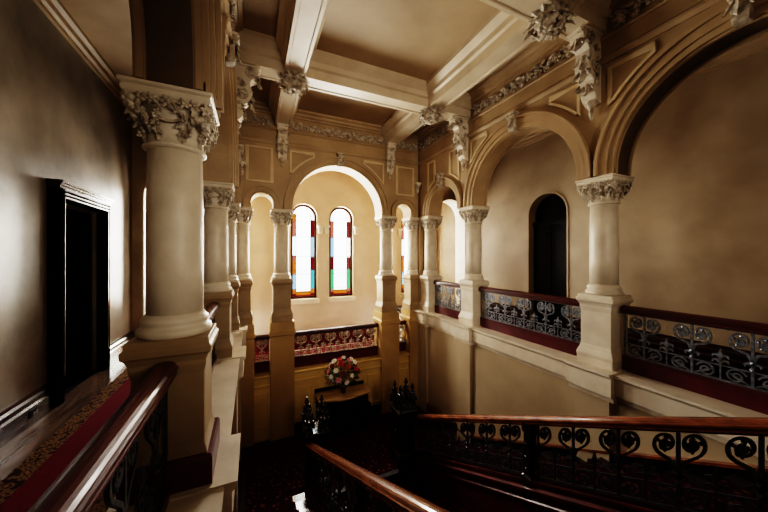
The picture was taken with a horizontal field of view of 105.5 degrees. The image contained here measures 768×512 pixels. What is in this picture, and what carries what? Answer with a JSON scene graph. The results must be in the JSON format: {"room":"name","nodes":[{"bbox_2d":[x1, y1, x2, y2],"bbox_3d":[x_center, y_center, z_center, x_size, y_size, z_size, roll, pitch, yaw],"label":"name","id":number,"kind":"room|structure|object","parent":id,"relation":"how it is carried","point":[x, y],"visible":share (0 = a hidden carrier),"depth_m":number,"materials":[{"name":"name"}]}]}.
{"room":"historic interior","nodes":[
{"label":"historic interior","id":0,"kind":"room"},
{"bbox_2d":[0,359,126,481],"bbox_3d":[-2.669,1.610,3.239,1.600,0.120,8.100,0,0,-24],"label":"floor","id":1,"kind":"structure","parent":0,"point":[13,453],"depth_m":2.75,"materials":[{"name":"brown wood"}]},
{"bbox_2d":[0,369,129,511],"bbox_3d":[-2.246,1.543,2.168,0.810,0.014,6.800,0,0,-24],"label":"carpet runner","id":2,"kind":"object","parent":1,"relation":"on","point":[20,489],"visible":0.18,"depth_m":2.27,"materials":[{"name":"red carpet"}]},
{"bbox_2d":[0,0,131,411],"bbox_3d":[-2.954,-0.660,1.683,0.200,4.420,10.700,0,0,-24],"label":"wall","id":3,"kind":"structure","parent":0,"point":[59,119],"depth_m":2.86,"materials":[{"name":"paint"}]},
{"bbox_2d":[0,331,134,447],"bbox_3d":[-2.493,1.420,0.959,0.055,0.260,9.000,0,0,-24],"label":"baseboard","id":4,"kind":"structure","parent":3,"relation":"attached to","point":[14,419],"depth_m":2.67,"materials":[{"name":"brown wood"}]},
{"bbox_2d":[33,0,125,107],"bbox_3d":[-2.450,-2.500,0.979,0.140,0.140,9.000,0,0,-24],"label":"trim","id":5,"kind":"structure","parent":3,"relation":"attached to","point":[56,12],"depth_m":3.38,"materials":[{"name":"beige paint"}]},
{"bbox_2d":[45,178,114,406],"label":"door","id":6,"kind":"structure","parent":3,"relation":"in","point":[69,232],"depth_m":3.80,"materials":[{"name":"brown wood"}]},
{"bbox_2d":[60,0,132,76],"bbox_3d":[-2.276,-2.620,1.990,1.290,0.100,10.700,0,0,-24],"label":"ceiling","id":7,"kind":"structure","parent":0,"point":[106,23],"depth_m":3.28,"materials":[{"name":"beige paint"}]},
{"bbox_2d":[129,0,237,275],"bbox_3d":[-1.256,0.350,1.737,0.360,6.800,9.400,0,0,-24],"label":"wall","id":8,"kind":"structure","parent":0,"point":[216,161],"depth_m":3.71,"materials":[{"name":"brown paint"}]},
{"bbox_2d":[131,0,143,78],"bbox_3d":[-0.924,-1.495,0.691,0.035,1.050,2.000,0,0,-24],"label":"trim","id":9,"kind":"structure","parent":8,"relation":"attached to","point":[136,4],"depth_m":1.57,"materials":[{"name":"brown paint"}]},
{"bbox_2d":[143,0,192,88],"bbox_3d":[-0.798,-1.495,0.748,0.216,1.050,2.000,0,0,-24],"label":"trim","id":10,"kind":"structure","parent":8,"relation":"attached to","point":[168,23],"depth_m":1.62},
{"bbox_2d":[107,324,247,511],"bbox_3d":[-1.139,1.519,1.576,0.620,0.342,9.010,0,0,-24],"label":"trim","id":11,"kind":"structure","parent":8,"relation":"attached to","point":[217,496],"depth_m":2.02,"materials":[{"name":"beige stone"}]},
{"bbox_2d":[27,361,178,511],"bbox_3d":[-0.835,1.012,0.756,0.122,0.825,2.005,0,0,-24],"label":"balustrade","id":12,"kind":"object","parent":11,"relation":"on","point":[101,466],"visible":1,"depth_m":1.09,"materials":[{"name":"brown wood"}]},
{"bbox_2d":[116,74,219,505],"bbox_3d":[-1.313,0.289,1.843,0.461,2.521,0.469,0,0,-24],"label":"column","id":13,"kind":"structure","parent":11,"relation":"on","point":[175,124],"depth_m":1.71,"materials":[{"name":"beige stone"}]},
{"bbox_2d":[205,302,219,372],"bbox_3d":[-1.813,1.008,2.923,0.132,0.825,1.940,0,0,-24],"label":"balustrade","id":14,"kind":"object","parent":11,"relation":"on","point":[212,308],"visible":0.08,"depth_m":3.53,"materials":[{"name":"brown wood"}]},
{"bbox_2d":[203,181,234,358],"bbox_3d":[-2.303,0.195,4.007,0.461,2.331,0.469,0,0,-24],"label":"column","id":15,"kind":"structure","parent":11,"relation":"on","point":[217,196],"depth_m":3.88,"materials":[{"name":"beige stone"}]},
{"bbox_2d":[228,202,240,330],"bbox_3d":[-2.913,0.195,5.432,0.461,2.331,0.469,0,0,-24],"label":"column","id":16,"kind":"structure","parent":11,"relation":"on","point":[234,212],"depth_m":5.33,"materials":[{"name":"beige stone"}]},
{"bbox_2d":[193,0,202,90],"bbox_3d":[-0.673,-1.495,0.804,0.035,1.050,2.000,0,0,-24],"label":"trim","id":17,"kind":"structure","parent":8,"relation":"attached to","point":[196,3],"depth_m":1.68,"materials":[{"name":"beige paint"}]},
{"bbox_2d":[202,0,222,108],"bbox_3d":[-0.614,-1.585,0.831,0.085,1.230,2.360,0,0,-24],"label":"trim","id":18,"kind":"structure","parent":8,"relation":"attached to","point":[212,21],"depth_m":1.78,"materials":[{"name":"beige paint"}]},
{"bbox_2d":[224,69,229,182],"bbox_3d":[-1.661,-1.495,2.992,0.035,1.050,2.000,0,0,-24],"label":"trim","id":19,"kind":"structure","parent":8,"relation":"attached to","point":[225,84],"depth_m":3.69,"materials":[{"name":"beige paint"}]},
{"bbox_2d":[216,14,238,186],"bbox_3d":[-1.601,-1.585,3.018,0.085,1.230,2.360,0,0,-24],"label":"trim","id":20,"kind":"structure","parent":8,"relation":"attached to","point":[227,35],"depth_m":3.47,"materials":[{"name":"beige paint"}]},
{"bbox_2d":[225,31,242,66],"bbox_3d":[-1.558,-2.130,3.038,0.160,0.299,0.180,0,0,-24],"label":"keystone","id":21,"kind":"object","parent":8,"relation":"attached to","point":[230,61],"visible":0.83,"depth_m":2.99,"materials":[{"name":"stone"}]},
{"bbox_2d":[234,149,241,203],"bbox_3d":[-2.410,-1.345,4.809,0.085,0.750,1.400,0,0,-24],"label":"trim","id":22,"kind":"structure","parent":8,"relation":"attached to","point":[239,189],"depth_m":5.28,"materials":[{"name":"beige paint"}]},
{"bbox_2d":[233,0,243,32],"bbox_3d":[-0.941,-2.975,1.660,0.150,0.150,9.000,0,0,-24],"label":"trim","id":23,"kind":"structure","parent":8,"relation":"attached to","point":[239,22],"depth_m":3.62,"materials":[{"name":"beige paint"}]},
{"bbox_2d":[235,62,262,134],"bbox_3d":[-1.940,-2.180,4.171,0.397,1.020,0.274,0,0,-24],"label":"corbel bracket","id":24,"kind":"object","parent":8,"relation":"attached to","point":[247,76],"visible":0.89,"depth_m":4.08,"materials":[{"name":"stone"}]},
{"bbox_2d":[132,110,454,442],"bbox_3d":[-1.075,1.400,6.756,7.400,8.900,0.400,0,0,-24],"label":"wall","id":25,"kind":"structure","parent":0,"point":[259,159],"depth_m":6.20,"materials":[{"name":"beige paint"}]},
{"bbox_2d":[135,175,145,206],"bbox_3d":[-3.769,-1.235,5.309,1.180,0.770,0.040,0,0,-24],"label":"trim","id":26,"kind":"structure","parent":25,"relation":"attached to","point":[141,186],"depth_m":5.08,"materials":[{"name":"paint"}]},
{"bbox_2d":[142,187,145,316],"bbox_3d":[-3.855,0.010,5.500,1.000,3.080,0.422,0,0,-24],"label":"trim","id":27,"kind":"structure","parent":25,"relation":"attached to","point":[144,192],"depth_m":5.11,"materials":[{"name":"white paint"}]},
{"bbox_2d":[242,113,272,126],"bbox_3d":[-2.556,-2.724,5.821,0.649,0.221,0.076,0,0,-24],"label":"carved frieze","id":28,"kind":"object","parent":25,"relation":"attached to","point":[268,122],"visible":0.83,"depth_m":5.85,"materials":[{"name":"stone"}]},
{"bbox_2d":[245,144,273,183],"bbox_3d":[-2.502,-1.850,5.881,0.526,0.725,0.024,0,0,-24],"label":"trim","id":29,"kind":"structure","parent":25,"relation":"attached to","point":[247,146],"depth_m":5.85,"materials":[{"name":"beige paint"}]},
{"bbox_2d":[243,185,280,208],"bbox_3d":[-2.452,-1.195,5.880,0.700,0.450,0.085,0,0,-24],"label":"trim","id":30,"kind":"structure","parent":25,"relation":"attached to","point":[252,191],"depth_m":5.86,"materials":[{"name":"beige paint"}]},
{"bbox_2d":[254,334,269,373],"bbox_3d":[-2.539,2.027,6.073,0.290,0.775,0.132,0,0,-24],"label":"balustrade","id":31,"kind":"object","parent":25,"relation":"on","point":[261,366],"visible":0.97,"depth_m":6.05,"materials":[{"name":"metal"}]},
{"bbox_2d":[254,392,269,428],"bbox_3d":[-2.461,3.120,5.900,0.323,0.688,0.024,0,0,-24],"label":"trim","id":32,"kind":"structure","parent":25,"relation":"attached to","point":[268,393],"depth_m":5.88,"materials":[{"name":"brown wood"}]},
{"bbox_2d":[275,123,289,166],"bbox_3d":[-2.073,-2.268,5.977,0.288,0.836,0.198,0,0,-24],"label":"corbel bracket","id":33,"kind":"object","parent":25,"relation":"attached to","point":[282,141],"visible":1,"depth_m":5.96,"materials":[{"name":"stone"}]},
{"bbox_2d":[269,0,330,128],"bbox_3d":[-0.262,-2.865,1.966,0.540,0.390,9.040,0,0,-24],"label":"ceiling beam","id":34,"kind":"structure","parent":25,"relation":"attached to","point":[300,23],"depth_m":3.74,"materials":[{"name":"beige paint"}]},
{"bbox_2d":[295,384,313,419],"bbox_3d":[-1.700,3.120,6.244,0.390,0.694,0.024,0,0,-24],"label":"trim","id":35,"kind":"structure","parent":25,"relation":"attached to","point":[296,388],"depth_m":6.19,"materials":[{"name":"brown wood"}]},
{"bbox_2d":[240,135,417,165],"bbox_3d":[-0.984,-2.335,6.553,4.100,0.090,0.045,0,0,-24],"label":"trim","id":36,"kind":"structure","parent":25,"relation":"attached to","point":[243,137],"depth_m":6.39,"materials":[{"name":"beige paint"}]},
{"bbox_2d":[241,308,417,448],"bbox_3d":[-1.059,2.555,6.720,4.520,2.390,0.520,0,0,-24],"label":"column pedestals","id":37,"kind":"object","parent":25,"relation":"attached to","point":[281,334],"depth_m":6.05,"materials":[{"name":"brown paint"}]},
{"bbox_2d":[238,206,253,324],"bbox_3d":[-2.890,0.195,5.915,0.461,2.331,0.469,0,0,-24],"label":"column","id":38,"kind":"structure","parent":37,"relation":"on","point":[245,217],"depth_m":5.79,"materials":[{"name":"beige stone"}]},
{"bbox_2d":[270,208,293,322],"bbox_3d":[-2.188,0.195,6.231,0.461,2.331,0.469,0,0,-24],"label":"column","id":39,"kind":"structure","parent":37,"relation":"on","point":[281,281],"depth_m":6.09,"materials":[{"name":"beige stone"}]},
{"bbox_2d":[375,215,397,312],"bbox_3d":[0.054,0.195,7.244,0.461,2.331,0.469,0,0,-24],"label":"column","id":40,"kind":"structure","parent":37,"relation":"on","point":[386,279],"depth_m":7.10,"materials":[{"name":"beige stone"}]},
{"bbox_2d":[402,217,418,309],"bbox_3d":[0.756,0.195,7.561,0.461,2.331,0.469,0,0,-24],"label":"column","id":41,"kind":"structure","parent":37,"relation":"on","point":[411,278],"depth_m":7.42,"materials":[{"name":"beige stone"}]},
{"bbox_2d":[241,123,417,153],"bbox_3d":[-0.987,-2.598,6.560,4.100,0.035,0.030,0,0,-24],"label":"trim","id":42,"kind":"structure","parent":25,"relation":"attached to","point":[244,124],"depth_m":6.41,"materials":[{"name":"gold paint"}]},
{"bbox_2d":[254,360,408,389],"bbox_3d":[-0.986,2.640,6.558,4.100,0.060,0.035,0,0,-24],"label":"trim","id":43,"kind":"structure","parent":25,"relation":"attached to","point":[402,362],"depth_m":6.36,"materials":[{"name":"gold paint"}]},
{"bbox_2d":[254,353,409,379],"bbox_3d":[-0.983,2.450,6.551,4.100,0.060,0.050,0,0,-24],"label":"trim","id":44,"kind":"structure","parent":25,"relation":"attached to","point":[404,354],"depth_m":6.38,"materials":[{"name":"gold paint"}]},
{"bbox_2d":[246,100,418,141],"bbox_3d":[-0.962,-2.975,6.505,4.100,0.150,0.150,0,0,-24],"label":"trim","id":45,"kind":"structure","parent":25,"relation":"attached to","point":[263,107],"depth_m":6.40,"materials":[{"name":"gold paint"}]},
{"bbox_2d":[294,323,377,367],"bbox_3d":[-1.067,2.027,6.738,1.980,0.775,0.132,0,0,-24],"label":"balustrade","id":46,"kind":"object","parent":25,"relation":"on","point":[360,351],"visible":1,"depth_m":6.68,"materials":[{"name":"metal"}]},
{"bbox_2d":[283,157,389,215],"bbox_3d":[-0.980,-1.585,6.544,2.420,1.230,0.085,0,0,-24],"label":"trim","id":47,"kind":"structure","parent":25,"relation":"attached to","point":[314,165],"depth_m":6.45,"materials":[{"name":"beige paint"}]},
{"bbox_2d":[294,404,380,434],"bbox_3d":[-0.985,3.640,6.556,2.000,0.220,0.060,0,0,-24],"label":"trim","id":48,"kind":"structure","parent":25,"relation":"attached to","point":[375,409],"depth_m":6.83,"materials":[{"name":"brown wood"}]},
{"bbox_2d":[292,121,383,144],"bbox_3d":[-0.975,-2.721,6.534,2.159,0.227,0.076,0,0,-24],"label":"carved frieze","id":49,"kind":"object","parent":25,"relation":"attached to","point":[295,126],"visible":1,"depth_m":6.51,"materials":[{"name":"stone"}]},
{"bbox_2d":[385,142,396,178],"bbox_3d":[0.169,-2.268,6.989,0.288,0.836,0.198,0,0,-24],"label":"corbel bracket","id":50,"kind":"object","parent":25,"relation":"attached to","point":[390,158],"visible":1,"depth_m":6.97,"materials":[{"name":"stone"}]},
{"bbox_2d":[391,198,416,216],"bbox_3d":[0.492,-1.195,7.209,0.700,0.450,0.085,0,0,-24],"label":"trim","id":51,"kind":"structure","parent":25,"relation":"attached to","point":[405,201],"depth_m":7.22,"materials":[{"name":"beige paint"}]},
{"bbox_2d":[418,103,444,125],"bbox_3d":[0.875,-2.585,5.450,0.530,0.271,0.527,0,0,43],"label":"boss","id":52,"kind":"object","parent":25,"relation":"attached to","point":[432,115],"visible":0.99,"depth_m":5.36,"materials":[{"name":"stone"}]},
{"bbox_2d":[443,199,465,308],"bbox_3d":[1.705,0.010,8.010,1.000,3.080,0.422,0,0,-24],"label":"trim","id":53,"kind":"structure","parent":25,"relation":"attached to","point":[460,227],"depth_m":8.22,"materials":[{"name":"beige paint"}]},
{"bbox_2d":[381,0,585,145],"bbox_3d":[1.980,-2.865,2.979,0.540,0.390,9.040,0,0,-24],"label":"ceiling beam","id":54,"kind":"structure","parent":25,"relation":"attached to","point":[500,37],"depth_m":4.25,"materials":[{"name":"beige paint"}]},
{"bbox_2d":[523,0,575,42],"bbox_3d":[1.849,-2.585,3.283,0.530,0.271,0.527,0,0,14],"label":"boss","id":55,"kind":"object","parent":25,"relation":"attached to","point":[549,22],"visible":0.99,"depth_m":3.18,"materials":[{"name":"stone"}]},
{"bbox_2d":[249,171,403,340],"bbox_3d":[-1.754,-0.060,8.260,7.400,5.620,0.300,0,0,-24],"label":"wall","id":56,"kind":"structure","parent":0,"point":[324,190],"depth_m":8.15,"materials":[{"name":"paint"}]},
{"bbox_2d":[289,202,323,304],"bbox_3d":[-2.175,-0.083,7.927,1.060,2.745,0.280,0,0,-24],"label":"window","id":57,"kind":"structure","parent":56,"relation":"in","point":[298,295],"depth_m":8.00,"materials":[{"name":"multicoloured glass"}]},
{"bbox_2d":[255,328,373,352],"bbox_3d":[-1.685,2.250,8.107,4.200,0.400,0.045,0,0,-24],"label":"baseboard","id":58,"kind":"structure","parent":56,"relation":"attached to","point":[257,350],"depth_m":8.09,"materials":[{"name":"metal"}]},
{"bbox_2d":[323,205,359,301],"bbox_3d":[-1.227,-0.083,8.355,1.060,2.745,0.280,0,0,-24],"label":"window","id":59,"kind":"structure","parent":56,"relation":"in","point":[333,293],"depth_m":8.40,"materials":[{"name":"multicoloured glass"}]},
{"bbox_2d":[396,214,406,297],"bbox_3d":[0.851,-0.083,9.294,1.060,2.745,0.280,0,0,-24],"label":"window","id":60,"kind":"structure","parent":56,"relation":"in","point":[400,231],"depth_m":9.22,"materials":[{"name":"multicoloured glass"}]},
{"bbox_2d":[238,406,455,511],"bbox_3d":[-0.602,3.840,5.708,4.100,0.180,1.900,0,0,-24],"label":"floor","id":61,"kind":"structure","parent":0,"point":[394,476],"depth_m":5.11,"materials":[{"name":"brown wood"}]},
{"bbox_2d":[301,394,329,493],"bbox_3d":[-1.096,3.020,4.684,0.412,1.460,0.412,0,0,-24],"label":"newel post","id":62,"kind":"object","parent":61,"relation":"on","point":[317,432],"visible":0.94,"depth_m":4.57,"materials":[{"name":"black wood"}]},
{"bbox_2d":[245,408,454,510],"bbox_3d":[-0.582,3.745,5.662,3.800,0.010,1.600,0,0,-24],"label":"carpet","id":63,"kind":"object","parent":61,"relation":"on","point":[273,471],"visible":0.58,"depth_m":5.45,"materials":[{"name":"carpet"}]},
{"bbox_2d":[315,380,370,433],"bbox_3d":[-0.877,3.315,6.292,1.120,0.870,0.570,0,0,-24],"label":"console table","id":64,"kind":"object","parent":63,"relation":"on","point":[350,410],"visible":0.79,"depth_m":6.18,"materials":[{"name":"brown wood"}]},
{"bbox_2d":[390,378,417,470],"bbox_3d":[0.353,3.020,5.338,0.412,1.460,0.412,0,0,-24],"label":"newel post","id":65,"kind":"object","parent":61,"relation":"on","point":[403,454],"visible":1,"depth_m":5.21,"materials":[{"name":"brown wood"}]},
{"bbox_2d":[243,0,537,132],"bbox_3d":[0.776,-3.100,2.655,4.900,0.100,9.400,0,0,-24],"label":"ceiling","id":66,"kind":"structure","parent":0,"point":[413,38],"depth_m":4.02,"materials":[{"name":"beige paint"}]},
{"bbox_2d":[418,0,767,465],"bbox_3d":[2.827,1.400,3.580,0.400,8.900,9.400,0,0,-24],"label":"wall","id":67,"kind":"structure","parent":0,"point":[591,130],"depth_m":4.45,"materials":[{"name":"beige paint"}]},
{"bbox_2d":[236,28,471,120],"bbox_3d":[-0.252,-2.865,4.933,4.140,0.390,0.540,0,0,-24],"label":"ceiling beam","id":68,"kind":"structure","parent":67,"relation":"attached to","point":[327,72],"depth_m":4.66,"materials":[{"name":"beige paint"}]},
{"bbox_2d":[276,70,308,97],"bbox_3d":[-1.363,-2.585,4.434,0.527,0.271,0.530,0,0,-24],"label":"boss","id":69,"kind":"object","parent":68,"relation":"attached to","point":[293,83],"visible":1,"depth_m":4.33,"materials":[{"name":"stone"}]},
{"bbox_2d":[418,324,427,412],"bbox_3d":[0.955,2.700,7.179,0.070,2.100,0.400,0,0,-24],"label":"trim","id":70,"kind":"structure","parent":67,"relation":"attached to","point":[422,331],"depth_m":7.11,"materials":[{"name":"paint"}]},
{"bbox_2d":[418,124,449,149],"bbox_3d":[1.175,-2.726,6.647,0.077,0.226,1.532,0,0,-24],"label":"carved frieze","id":71,"kind":"object","parent":67,"relation":"attached to","point":[443,131],"visible":0.82,"depth_m":6.67,"materials":[{"name":"stone"}]},
{"bbox_2d":[427,401,456,439],"bbox_3d":[1.279,3.615,6.475,0.060,0.270,1.130,0,0,-24],"label":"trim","id":72,"kind":"structure","parent":67,"relation":"attached to","point":[431,409],"depth_m":6.65,"materials":[{"name":"brown wood"}]},
{"bbox_2d":[423,177,462,215],"bbox_3d":[1.267,-1.345,6.470,0.085,0.750,1.400,0,0,-24],"label":"trim","id":73,"kind":"structure","parent":67,"relation":"attached to","point":[451,183],"depth_m":6.34,"materials":[{"name":"beige paint"}]},
{"bbox_2d":[448,115,468,170],"bbox_3d":[1.435,-2.180,5.695,0.397,1.020,0.274,0,0,-24],"label":"corbel bracket","id":74,"kind":"object","parent":67,"relation":"attached to","point":[458,124],"visible":0.99,"depth_m":5.65,"materials":[{"name":"stone"}]},
{"bbox_2d":[457,340,472,442],"bbox_3d":[1.593,2.700,5.766,0.070,2.100,0.400,0,0,-24],"label":"trim","id":75,"kind":"structure","parent":67,"relation":"attached to","point":[464,351],"depth_m":5.72,"materials":[{"name":"paint"}]},
{"bbox_2d":[505,110,518,133],"bbox_3d":[2.033,-2.130,4.659,0.160,0.299,0.180,0,0,-24],"label":"keystone","id":76,"kind":"object","parent":67,"relation":"attached to","point":[512,127],"visible":0.98,"depth_m":4.63,"materials":[{"name":"stone"}]},
{"bbox_2d":[484,130,550,205],"bbox_3d":[2.386,-1.495,4.819,0.035,1.050,2.000,0,0,-24],"label":"trim","id":77,"kind":"structure","parent":67,"relation":"attached to","point":[515,142],"depth_m":5.35,"materials":[{"name":"beige paint"}]},
{"bbox_2d":[416,0,623,141],"bbox_3d":[2.659,-2.975,3.285,0.150,0.150,9.000,0,0,-24],"label":"trim","id":78,"kind":"structure","parent":67,"relation":"attached to","point":[539,49],"depth_m":4.67,"materials":[{"name":"gold paint"}]},
{"bbox_2d":[471,44,572,116],"bbox_3d":[2.064,-2.728,4.679,0.077,0.234,1.951,0,0,-24],"label":"carved frieze","id":79,"kind":"object","parent":67,"relation":"attached to","point":[553,58],"visible":0.98,"depth_m":4.50,"materials":[{"name":"stone"}]},
{"bbox_2d":[463,111,592,206],"bbox_3d":[2.076,-1.585,4.679,0.085,1.230,2.360,0,0,-24],"label":"trim","id":80,"kind":"structure","parent":67,"relation":"attached to","point":[580,150],"depth_m":4.18,"materials":[{"name":"beige paint"}]},
{"bbox_2d":[418,0,669,153],"bbox_3d":[2.713,-2.598,3.310,0.030,0.035,9.000,0,0,-24],"label":"trim","id":81,"kind":"structure","parent":67,"relation":"attached to","point":[663,2],"depth_m":3.99,"materials":[{"name":"beige paint"}]},
{"bbox_2d":[480,0,610,41],"bbox_3d":[0.727,-2.865,2.764,4.140,0.390,0.540,0,0,-24],"label":"trim","id":82,"kind":"structure","parent":67,"relation":"attached to","point":[592,13],"depth_m":3.29,"materials":[{"name":"beige paint"}]},
{"bbox_2d":[548,83,580,116],"bbox_3d":[2.430,-2.026,3.948,0.024,0.444,0.432,0,0,-24],"label":"trim","id":83,"kind":"structure","parent":67,"relation":"attached to","point":[552,98],"depth_m":3.89,"materials":[{"name":"beige paint"}]},
{"bbox_2d":[418,0,722,165],"bbox_3d":[2.707,-2.335,3.307,0.045,0.090,9.000,0,0,-24],"label":"trim","id":84,"kind":"structure","parent":67,"relation":"attached to","point":[703,5],"depth_m":3.34,"materials":[{"name":"paint"}]},
{"bbox_2d":[567,24,603,119],"bbox_3d":[2.414,-2.180,3.526,0.397,1.020,0.274,0,0,-24],"label":"corbel bracket","id":85,"kind":"object","parent":67,"relation":"attached to","point":[585,43],"visible":1,"depth_m":3.49,"materials":[{"name":"beige stone"}]},
{"bbox_2d":[586,100,596,119],"bbox_3d":[2.545,-1.785,3.585,0.110,0.230,0.110,0,0,-24],"label":"corbel","id":86,"kind":"object","parent":85,"relation":"attached to","point":[590,104],"depth_m":3.56,"materials":[{"name":"stone"}]},
{"bbox_2d":[414,309,767,460],"bbox_3d":[2.853,1.519,3.378,0.620,0.342,9.010,0,0,-24],"label":"trim","id":87,"kind":"structure","parent":67,"relation":"attached to","point":[650,396],"depth_m":3.41,"materials":[{"name":"beige stone"}]},
{"bbox_2d":[419,215,442,311],"bbox_3d":[1.161,0.195,7.271,0.461,2.331,0.469,0,0,-24],"label":"column","id":88,"kind":"structure","parent":87,"relation":"on","point":[431,223],"depth_m":7.13,"materials":[{"name":"beige stone"}]},
{"bbox_2d":[434,280,460,319],"bbox_3d":[1.479,0.983,6.565,0.132,0.795,1.110,0,0,-24],"label":"balustrade","id":89,"kind":"object","parent":87,"relation":"on","point":[448,311],"visible":0.87,"depth_m":6.59,"materials":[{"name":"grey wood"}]},
{"bbox_2d":[458,205,489,325],"bbox_3d":[1.798,0.195,5.859,0.461,2.331,0.469,0,0,-24],"label":"column","id":90,"kind":"structure","parent":87,"relation":"on","point":[470,314],"depth_m":5.72,"materials":[{"name":"beige stone"}]},
{"bbox_2d":[479,286,580,355],"bbox_3d":[2.288,0.983,4.774,0.132,0.795,1.940,0,0,-24],"label":"balustrade","id":91,"kind":"object","parent":87,"relation":"on","point":[566,345],"visible":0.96,"depth_m":4.59,"materials":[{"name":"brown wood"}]},
{"bbox_2d":[575,173,633,370],"bbox_3d":[2.778,0.195,3.690,0.461,2.331,0.469,0,0,-24],"label":"column","id":92,"kind":"structure","parent":87,"relation":"on","point":[601,345],"depth_m":3.56,"materials":[{"name":"beige stone"}]},
{"bbox_2d":[621,305,767,414],"bbox_3d":[3.273,0.983,2.592,0.132,0.795,1.970,0,0,-24],"label":"balustrade","id":93,"kind":"object","parent":87,"relation":"on","point":[749,397],"visible":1,"depth_m":2.88,"materials":[{"name":"brown wood"}]},
{"bbox_2d":[575,388,611,461],"bbox_3d":[2.573,3.750,3.597,0.070,4.200,0.400,0,0,-24],"label":"trim","id":94,"kind":"structure","parent":67,"relation":"attached to","point":[586,404],"depth_m":3.58,"materials":[{"name":"paint"}]},
{"bbox_2d":[608,41,656,105],"bbox_3d":[2.746,-2.013,3.250,0.024,0.470,0.452,0,0,-24],"label":"trim","id":95,"kind":"structure","parent":67,"relation":"attached to","point":[651,46],"depth_m":3.25,"materials":[{"name":"beige paint"}]},
{"bbox_2d":[608,0,656,27],"bbox_3d":[3.031,-2.721,2.537,0.077,0.228,1.951,0,0,-24],"label":"carved frieze","id":96,"kind":"object","parent":67,"relation":"attached to","point":[621,17],"visible":1,"depth_m":3.26,"materials":[{"name":"stone"}]},
{"bbox_2d":[593,0,767,176],"bbox_3d":[3.064,-1.585,2.491,0.085,1.230,2.360,0,0,-24],"label":"trim","id":97,"kind":"structure","parent":67,"relation":"attached to","point":[713,25],"depth_m":3.06,"materials":[{"name":"beige paint"}]},
{"bbox_2d":[615,13,767,175],"bbox_3d":[3.248,-1.495,2.575,0.216,1.050,2.000,0,0,-24],"label":"trim","id":98,"kind":"structure","parent":67,"relation":"attached to","point":[734,37],"depth_m":3.05,"materials":[{"name":"brown paint"}]},
{"bbox_2d":[722,0,754,28],"bbox_3d":[3.021,-2.130,2.472,0.160,0.299,0.180,0,0,-24],"label":"keystone","id":99,"kind":"object","parent":67,"relation":"attached to","point":[741,11],"visible":0.98,"depth_m":2.46,"materials":[{"name":"stone"}]},
{"bbox_2d":[436,48,767,353],"bbox_3d":[3.958,-0.660,4.805,0.230,4.420,10.700,0,0,-24],"label":"wall","id":100,"kind":"structure","parent":0,"point":[693,217],"depth_m":4.13,"materials":[{"name":"paint"}]},
{"bbox_2d":[527,191,568,335],"bbox_3d":[3.456,0.100,6.037,0.292,3.000,0.940,0,0,-24],"label":"door","id":101,"kind":"structure","parent":100,"relation":"in","point":[551,225],"depth_m":6.06,"materials":[{"name":"brown wood"}]},
{"bbox_2d":[487,301,767,388],"bbox_3d":[4.210,1.350,3.986,0.055,0.400,9.000,0,0,-24],"label":"baseboard","id":102,"kind":"structure","parent":100,"relation":"attached to","point":[737,358],"depth_m":4.02,"materials":[{"name":"brown wood"}]},
{"bbox_2d":[505,32,767,153],"bbox_3d":[4.167,-2.500,3.966,0.140,0.140,9.000,0,0,-24],"label":"trim","id":103,"kind":"structure","parent":100,"relation":"attached to","point":[759,43],"depth_m":3.68,"materials":[{"name":"paint"}]},
{"bbox_3d":[-1.364,2.525,7.394,4.200,0.150,1.600,0,0,-24],"label":"floor","id":104,"kind":"structure","parent":0,"visible":0},
{"bbox_2d":[255,338,373,361],"bbox_3d":[-1.409,2.444,7.494,4.000,0.012,1.180,0,0,-24],"label":"carpet","id":105,"kind":"object","parent":104,"relation":"on","point":[333,344],"visible":0.07,"depth_m":7.78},
{"bbox_3d":[-1.192,3.760,1.546,0.400,4.180,9.000,0,0,-24],"label":"wall","id":106,"kind":"structure","parent":0,"visible":0},
{"bbox_2d":[232,383,237,511],"bbox_3d":[-2.098,2.700,4.100,0.070,2.100,0.400,0,0,-24],"label":"trim","id":107,"kind":"structure","parent":106,"relation":"attached to","point":[235,415],"depth_m":3.93,"materials":[{"name":"paint"}]},
{"bbox_2d":[238,378,240,460],"bbox_3d":[-2.736,2.700,5.513,0.070,2.100,0.400,0,0,-24],"label":"trim","id":108,"kind":"structure","parent":106,"relation":"attached to","point":[239,383],"depth_m":5.34,"materials":[{"name":"paint"}]},
{"bbox_3d":[0.859,5.900,2.472,4.900,0.100,9.000,0,0,-24],"label":"floor","id":109,"kind":"structure","parent":0,"visible":0},
{"bbox_2d":[237,493,313,511],"bbox_3d":[-0.723,3.570,2.307,1.079,4.560,4.800,0,0,-24],"label":"flight","id":110,"kind":"object","parent":109,"relation":"on","point":[296,503],"visible":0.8,"depth_m":4.09,"materials":[{"name":"brown wood"}]},
{"bbox_2d":[305,442,449,511],"bbox_3d":[-0.224,2.406,2.439,0.150,3.442,4.430,0,0,-24],"label":"balustrade","id":111,"kind":"object","parent":110,"relation":"attached to","point":[360,482],"visible":0.99,"depth_m":2.51,"materials":[{"name":"brown wood"}]},
{"bbox_2d":[429,428,767,511],"bbox_3d":[2.001,3.570,3.537,1.139,4.560,4.800,0,0,-24],"label":"flight","id":112,"kind":"object","parent":109,"relation":"on","point":[740,478],"visible":0.3,"depth_m":2.93,"materials":[{"name":"carpet"}]},
{"bbox_2d":[416,414,767,511],"bbox_3d":[1.545,2.406,3.237,0.150,3.442,4.430,0,0,-24],"label":"balustrade","id":113,"kind":"object","parent":112,"relation":"attached to","point":[476,486],"visible":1,"depth_m":2.72,"materials":[{"name":"black metal"}]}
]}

